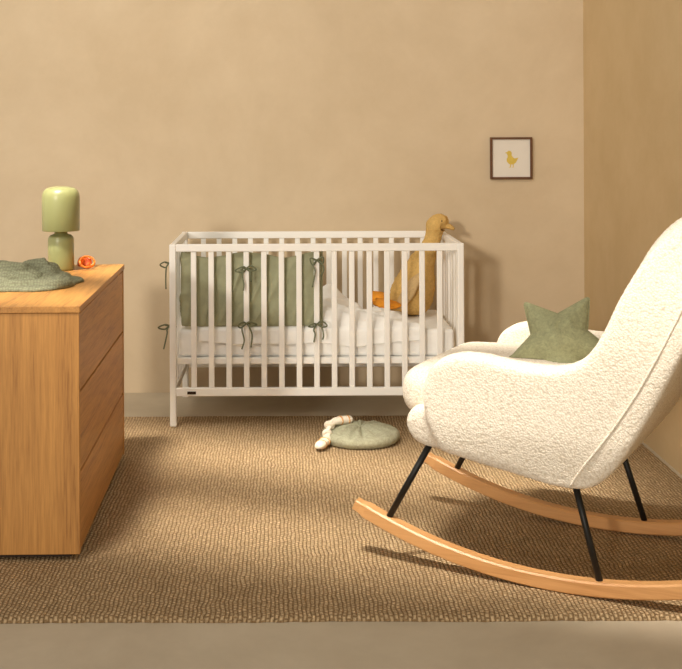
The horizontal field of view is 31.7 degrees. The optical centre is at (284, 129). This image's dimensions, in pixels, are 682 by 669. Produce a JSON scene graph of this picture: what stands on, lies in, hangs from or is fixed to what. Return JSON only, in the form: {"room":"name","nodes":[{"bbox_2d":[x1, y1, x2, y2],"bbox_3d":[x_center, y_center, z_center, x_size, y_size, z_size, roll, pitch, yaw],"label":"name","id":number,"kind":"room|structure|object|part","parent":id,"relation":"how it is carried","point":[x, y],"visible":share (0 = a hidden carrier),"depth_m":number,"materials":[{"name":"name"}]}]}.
{"room":"bedroom","nodes":[
{"label":"bedroom","id":0,"kind":"room"},
{"bbox_2d":[0,0,583,392],"bbox_3d":[-0.960,-0.164,5.930,5.081,3.100,0.120,0,0,0],"label":"wall","id":1,"kind":"structure","parent":0,"point":[166,119],"depth_m":5.87,"materials":[{"name":"paint"}]},
{"bbox_2d":[490,137,531,178],"bbox_3d":[1.104,0.137,5.859,0.204,0.204,0.022,0,0,0],"label":"picture frame","id":2,"kind":"object","parent":1,"relation":"attached to","point":[510,157],"visible":1,"depth_m":5.86,"materials":[{"name":"brown wood"}]},
{"bbox_2d":[0,393,681,668],"bbox_3d":[-1.014,1.336,2.685,4.961,0.100,6.370,0,0,0],"label":"floor","id":3,"kind":"structure","parent":0,"point":[330,644],"depth_m":3.01,"materials":[{"name":"concrete"}]},
{"bbox_2d":[169,231,463,426],"bbox_3d":[0.137,0.884,5.463,1.262,0.794,0.655,0,0,0],"label":"crib","id":4,"kind":"object","parent":3,"relation":"on","point":[450,252],"visible":0.83,"depth_m":5.14,"materials":[{"name":"white paint"}]},
{"bbox_3d":[-0.480,0.880,5.149,0.028,0.781,0.028,0,0,0],"label":"leg","id":5,"kind":"part","parent":4,"relation":"part of","materials":[{"name":"white paint"}]},
{"bbox_3d":[-0.482,0.506,5.463,0.022,0.032,0.599,0,0,0],"label":"rail","id":6,"kind":"part","parent":4,"relation":"part of","materials":[{"name":"white paint"}]},
{"bbox_3d":[-0.479,1.124,5.463,0.022,0.035,0.599,0,0,0],"label":"rail","id":7,"kind":"part","parent":4,"relation":"part of","materials":[{"name":"white paint"}]},
{"bbox_3d":[-0.480,0.887,5.776,0.028,0.794,0.028,0,0,0],"label":"leg","id":8,"kind":"part","parent":4,"relation":"part of","materials":[{"name":"white paint"}]},
{"bbox_2d":[158,251,327,348],"bbox_3d":[-0.184,0.733,5.402,0.732,0.418,0.558,0,0,0],"label":"bumper cover","id":9,"kind":"object","parent":4,"relation":"attached to","point":[254,268],"visible":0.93,"depth_m":5.17,"materials":[{"name":"green fabric"}]},
{"bbox_3d":[0.138,1.121,5.149,1.206,0.035,0.022,0,0,0],"label":"rail","id":10,"kind":"part","parent":4,"relation":"part of","materials":[{"name":"white paint"}]},
{"bbox_3d":[0.138,1.121,5.776,1.206,0.035,0.022,0,0,0],"label":"rail","id":11,"kind":"part","parent":4,"relation":"part of","materials":[{"name":"white paint"}]},
{"bbox_3d":[0.137,0.993,5.463,1.204,0.027,0.597,0,0,0],"label":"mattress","id":12,"kind":"part","parent":4,"relation":"part of","materials":[{"name":"white paint"}]},
{"bbox_3d":[0.135,0.503,5.776,1.206,0.032,0.022,0,0,0],"label":"rail","id":13,"kind":"part","parent":4,"relation":"part of","materials":[{"name":"white paint"}]},
{"bbox_2d":[179,310,453,355],"bbox_3d":[0.137,0.920,5.468,1.194,0.118,0.572,0,0,0],"label":"mattress","id":14,"kind":"object","parent":4,"relation":"on","point":[430,315],"visible":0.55,"depth_m":5.19,"materials":[{"name":"white fabric"}]},
{"bbox_2d":[198,284,418,346],"bbox_3d":[0.112,0.823,5.452,0.984,0.226,0.569,0,0,0],"label":"duvet","id":15,"kind":"object","parent":14,"relation":"on","point":[342,301],"visible":0.38,"depth_m":5.17,"materials":[{"name":"white fabric"}]},
{"bbox_2d":[372,214,454,315],"bbox_3d":[0.585,0.624,5.561,0.399,0.470,0.253,0,0,-7],"label":"goose","id":16,"kind":"object","parent":14,"relation":"on","point":[435,225],"visible":0.83,"depth_m":5.52,"materials":[{"name":"beige fabric"}]},
{"bbox_3d":[0.135,0.503,5.149,1.206,0.032,0.022,0,0,0],"label":"rail","id":17,"kind":"part","parent":4,"relation":"part of","materials":[{"name":"white paint"}]},
{"bbox_3d":[0.754,0.882,5.776,0.028,0.794,0.028,0,0,0],"label":"leg","id":18,"kind":"part","parent":4,"relation":"part of","materials":[{"name":"white paint"}]},
{"bbox_3d":[0.752,0.501,5.463,0.022,0.032,0.599,0,0,0],"label":"rail","id":19,"kind":"part","parent":4,"relation":"part of","materials":[{"name":"white paint"}]},
{"bbox_3d":[0.754,0.875,5.149,0.028,0.781,0.028,0,0,0],"label":"leg","id":20,"kind":"part","parent":4,"relation":"part of","materials":[{"name":"white paint"}]},
{"bbox_2d":[0,416,681,623],"bbox_3d":[-0.075,1.276,4.232,3.046,0.013,2.226,0,0,0],"label":"rug","id":21,"kind":"object","parent":3,"relation":"on","point":[201,519],"visible":0.59,"depth_m":3.70,"materials":[{"name":"carpet"}]},
{"bbox_2d":[0,264,123,556],"bbox_3d":[-0.882,0.898,4.101,0.536,0.750,1.116,0,0,-1],"label":"dresser","id":22,"kind":"object","parent":21,"relation":"on","point":[62,350],"visible":0.96,"depth_m":3.55,"materials":[{"name":"brown wood"}]},
{"bbox_2d":[0,258,83,291],"bbox_3d":[-0.886,0.484,4.124,0.388,0.078,0.580,0,0,0],"label":"cloth","id":23,"kind":"object","parent":22,"relation":"on","point":[38,274],"visible":1,"depth_m":4.00,"materials":[{"name":"green fabric"}]},
{"bbox_2d":[42,186,79,270],"bbox_3d":[-0.836,0.366,4.480,0.140,0.312,0.140,0,0,0],"label":"table lamp","id":24,"kind":"object","parent":22,"relation":"on","point":[60,204],"visible":0.89,"depth_m":4.43,"materials":[{"name":"green paint"}]},
{"bbox_3d":[-0.837,0.293,4.480,0.140,0.165,0.140,0,0,0],"label":"lamp shade","id":25,"kind":"part","parent":24,"relation":"part of","materials":[{"name":"green paint"}]},
{"bbox_3d":[-0.883,0.532,4.101,0.536,0.019,1.116,0,0,-1],"label":"panel","id":26,"kind":"part","parent":22,"relation":"part of","materials":[{"name":"brown wood"}]},
{"bbox_2d":[77,255,94,268],"bbox_3d":[-0.745,0.493,4.502,0.063,0.047,0.079,0,0,-15],"label":"pacifier","id":27,"kind":"object","parent":22,"relation":"on","point":[84,261],"visible":1,"depth_m":4.50,"materials":[{"name":"orange plastic"}]},
{"bbox_3d":[-0.630,0.662,4.105,0.020,0.229,1.066,0,0,-1],"label":"drawer","id":28,"kind":"part","parent":22,"relation":"part of","materials":[{"name":"brown wood"}]},
{"bbox_3d":[-0.629,0.900,4.105,0.020,0.229,1.066,0,0,-1],"label":"drawer","id":29,"kind":"part","parent":22,"relation":"part of","materials":[{"name":"brown wood"}]},
{"bbox_3d":[-0.627,1.137,4.105,0.020,0.229,1.066,0,0,-1],"label":"drawer","id":30,"kind":"part","parent":22,"relation":"part of","materials":[{"name":"brown wood"}]},
{"bbox_2d":[315,415,352,448],"bbox_3d":[0.184,1.218,4.849,0.080,0.092,0.272,0,0,32],"label":"toy","id":31,"kind":"object","parent":21,"relation":"on","point":[323,442],"visible":1,"depth_m":4.86,"materials":[{"name":"white fabric"}]},
{"bbox_2d":[321,420,399,449],"bbox_3d":[0.308,1.234,4.900,0.321,0.068,0.321,0,0,0],"label":"floor cushion","id":32,"kind":"object","parent":21,"relation":"on","point":[360,434],"visible":0.91,"depth_m":4.80,"materials":[{"name":"green fabric"}]},
{"bbox_2d":[352,218,681,599],"bbox_3d":[0.827,0.709,3.586,1.105,1.112,0.724,0,0,28],"label":"rocking chair","id":33,"kind":"object","parent":21,"relation":"on","point":[566,425],"visible":0.94,"depth_m":3.27,"materials":[{"name":"beige fabric"}]},
{"bbox_3d":[0.370,1.021,3.522,0.155,0.261,0.019,0,0,20],"label":"leg","id":34,"kind":"part","parent":33,"relation":"part of","materials":[{"name":"black metal"}]},
{"bbox_3d":[0.632,1.020,4.006,0.155,0.261,0.019,0,0,37],"label":"leg","id":35,"kind":"part","parent":33,"relation":"part of","materials":[{"name":"black metal"}]},
{"bbox_2d":[403,342,570,408],"bbox_3d":[0.737,0.764,3.635,0.630,0.158,0.554,0,0,28],"label":"armrest","id":36,"kind":"object","parent":33,"relation":"on","point":[415,378],"depth_m":3.57,"materials":[{"name":"beige fabric"}]},
{"bbox_2d":[509,297,599,362],"bbox_3d":[0.840,0.598,3.608,0.287,0.176,0.192,0,0,41],"label":"cushion","id":37,"kind":"object","parent":33,"relation":"on","point":[564,336],"visible":0.94,"depth_m":3.59,"materials":[{"name":"green fabric"}]},
{"bbox_3d":[0.822,1.080,3.283,0.019,0.295,0.108,0,0,-42],"label":"leg","id":38,"kind":"part","parent":33,"relation":"part of","materials":[{"name":"black metal"}]},
{"bbox_3d":[1.079,1.079,3.758,0.108,0.295,0.019,0,0,9],"label":"leg","id":39,"kind":"part","parent":33,"relation":"part of","materials":[{"name":"black metal"}]},
{"bbox_2d":[583,0,681,474],"bbox_3d":[1.520,-0.175,2.685,0.120,3.100,6.370,0,0,0],"label":"wall","id":40,"kind":"structure","parent":0,"point":[632,49],"depth_m":5.10,"materials":[{"name":"paint"}]}
]}

